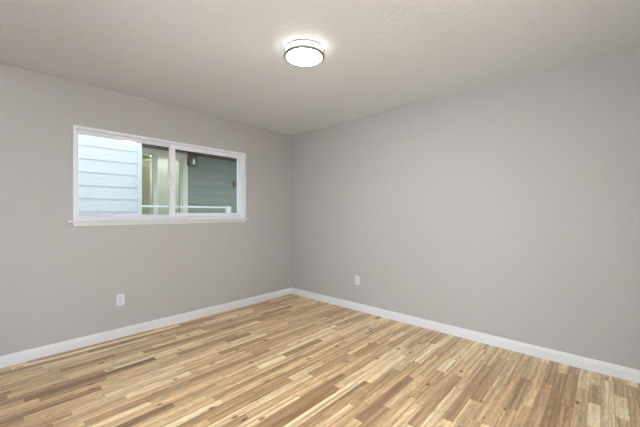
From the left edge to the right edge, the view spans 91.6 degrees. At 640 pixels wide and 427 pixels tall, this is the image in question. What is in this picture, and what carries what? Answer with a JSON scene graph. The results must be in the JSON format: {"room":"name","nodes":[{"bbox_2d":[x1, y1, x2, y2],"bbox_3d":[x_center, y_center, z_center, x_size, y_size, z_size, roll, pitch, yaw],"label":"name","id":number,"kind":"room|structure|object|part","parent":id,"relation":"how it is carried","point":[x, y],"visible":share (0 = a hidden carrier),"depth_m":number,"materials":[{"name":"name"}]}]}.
{"room":"empty bedroom","nodes":[
{"label":"empty bedroom","id":0,"kind":"room"},
{"bbox_2d":[0,63,291,355],"bbox_3d":[-1.651,0.072,3.583,0.140,2.560,3.730,0,0,43],"label":"wall","id":1,"kind":"structure","parent":0,"point":[60,281],"depth_m":2.98,"materials":[{"name":"beige paint"}]},
{"bbox_2d":[116,294,124,305],"bbox_3d":[-1.990,0.859,3.105,0.009,0.115,0.070,0,0,43],"label":"wall outlet","id":2,"kind":"object","parent":1,"relation":"attached to","point":[120,298],"visible":1,"depth_m":3.10,"materials":[{"name":"white plastic"}]},
{"bbox_2d":[0,288,291,367],"bbox_3d":[-1.595,1.186,3.531,0.014,0.092,3.450,0,0,43],"label":"baseboard","id":3,"kind":"structure","parent":1,"relation":"attached to","point":[43,351],"depth_m":3.12,"materials":[{"name":"white paint"}]},
{"bbox_2d":[66,125,248,225],"bbox_3d":[-1.673,-0.347,3.537,0.212,0.922,1.912,0,0,43],"label":"window","id":4,"kind":"structure","parent":1,"relation":"in","point":[240,216],"depth_m":3.47,"materials":[{"name":"white plastic"}]},
{"bbox_3d":[-1.986,-0.373,3.238,0.025,0.788,0.877,0,0,43],"label":"fixed frame","id":5,"kind":"part","parent":4,"relation":"part of","materials":[{"name":"white plastic"}]},
{"bbox_3d":[-1.371,-0.373,3.839,0.030,0.816,0.951,0,0,43],"label":"sliding sash","id":6,"kind":"part","parent":4,"relation":"part of","materials":[{"name":"white plastic"}]},
{"bbox_2d":[0,0,639,134],"bbox_3d":[-0.091,-1.283,2.148,4.380,0.150,3.730,0,0,43],"label":"ceiling","id":7,"kind":"structure","parent":0,"point":[224,59],"depth_m":2.22,"materials":[{"name":"paint"}]},
{"bbox_2d":[284,38,324,66],"bbox_3d":[-0.115,-1.175,2.281,0.300,0.065,0.300,0,0,43],"label":"ceiling light","id":8,"kind":"object","parent":7,"relation":"attached to","point":[301,52],"visible":1,"depth_m":2.23,"materials":[{"name":"white glass"}]},
{"bbox_2d":[286,48,321,64],"bbox_3d":[-0.115,-1.150,2.281,0.273,0.011,0.273,0,0,43],"label":"diffuser","id":9,"kind":"object","parent":8,"relation":"attached to","point":[294,56],"depth_m":2.27,"materials":[{"name":"white"}]},
{"bbox_2d":[0,294,639,426],"bbox_3d":[-0.091,1.292,2.148,4.100,0.120,3.450,0,0,43],"label":"floor","id":10,"kind":"structure","parent":0,"point":[291,360],"depth_m":2.27,"materials":[{"name":"brown wood"}]},
{"bbox_2d":[292,48,639,369],"bbox_3d":[1.176,0.072,3.422,4.240,2.560,0.140,0,0,43],"label":"wall","id":11,"kind":"structure","parent":0,"point":[510,209],"depth_m":2.89,"materials":[{"name":"beige paint"}]},
{"bbox_2d":[355,275,359,284],"bbox_3d":[0.475,0.846,3.965,0.070,0.115,0.009,0,0,43],"label":"wall outlet","id":12,"kind":"object","parent":11,"relation":"attached to","point":[357,278],"visible":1,"depth_m":3.96,"materials":[{"name":"white plastic"}]},
{"bbox_2d":[292,288,639,383],"bbox_3d":[1.077,1.186,3.408,4.086,0.092,0.014,0,0,43],"label":"baseboard","id":13,"kind":"structure","parent":11,"relation":"attached to","point":[633,375],"depth_m":2.89,"materials":[{"name":"white paint"}]},
{"label":"outside","id":14,"kind":"structure","parent":0,"visible":0},
{"bbox_3d":[-4.908,1.682,8.921,11.840,0.200,18.000,0,0,43],"label":"ground","id":15,"kind":"structure","parent":14,"visible":0},
{"bbox_2d":[78,134,236,214],"bbox_3d":[-3.553,-0.893,6.317,2.960,4.950,14.000,0,0,43],"label":"neighbouring house","id":16,"kind":"structure","parent":15,"relation":"on","point":[110,172],"depth_m":4.92,"materials":[{"name":"blue"}]},
{"bbox_2d":[142,148,187,214],"bbox_3d":[-3.302,-0.188,6.320,0.145,2.200,1.185,0,0,43],"label":"door","id":17,"kind":"structure","parent":16,"relation":"attached to","point":[154,153],"depth_m":6.38,"materials":[{"name":"white"}]},
{"bbox_2d":[142,155,149,214],"bbox_3d":[-3.609,-0.168,6.175,0.050,2.041,0.435,0,0,43],"label":"window blind","id":18,"kind":"object","parent":17,"relation":"attached to","point":[146,175],"visible":0.14,"depth_m":6.28,"materials":[{"name":"beige"}]},
{"bbox_3d":[-3.159,-0.175,6.457,0.040,2.055,0.580,0,0,43],"label":"sliding panel","id":19,"kind":"part","parent":17,"relation":"part of","materials":[{"name":"white"}]},
{"bbox_2d":[158,157,178,214],"bbox_3d":[-3.220,-0.166,6.568,0.050,2.045,0.470,0,0,43],"label":"window blind","id":20,"kind":"object","parent":17,"relation":"attached to","point":[163,163],"visible":0.34,"depth_m":6.53,"materials":[{"name":"white"}]},
{"bbox_2d":[142,205,230,212],"bbox_3d":[-2.381,0.394,5.701,0.090,1.076,1.640,0,0,43],"label":"porch railing","id":21,"kind":"object","parent":16,"relation":"on","point":[227,209],"visible":0.22,"depth_m":5.75,"materials":[{"name":"white paint"}]},
{"bbox_3d":[-2.409,-0.125,5.670,0.044,0.030,1.555,0,0,43],"label":"rail","id":22,"kind":"part","parent":21,"relation":"part of","materials":[{"name":"white paint"}]},
{"bbox_3d":[-1.856,0.394,6.271,0.090,1.076,0.090,0,0,43],"label":"post","id":23,"kind":"part","parent":21,"relation":"part of","materials":[{"name":"white paint"}]},
{"bbox_2d":[187,155,196,165],"bbox_3d":[-2.756,-1.133,6.699,0.180,0.200,0.148,0,0,43],"label":"wall lantern","id":24,"kind":"object","parent":16,"relation":"attached to","point":[190,162],"visible":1,"depth_m":6.68,"materials":[{"name":"brown metal"}]}
]}

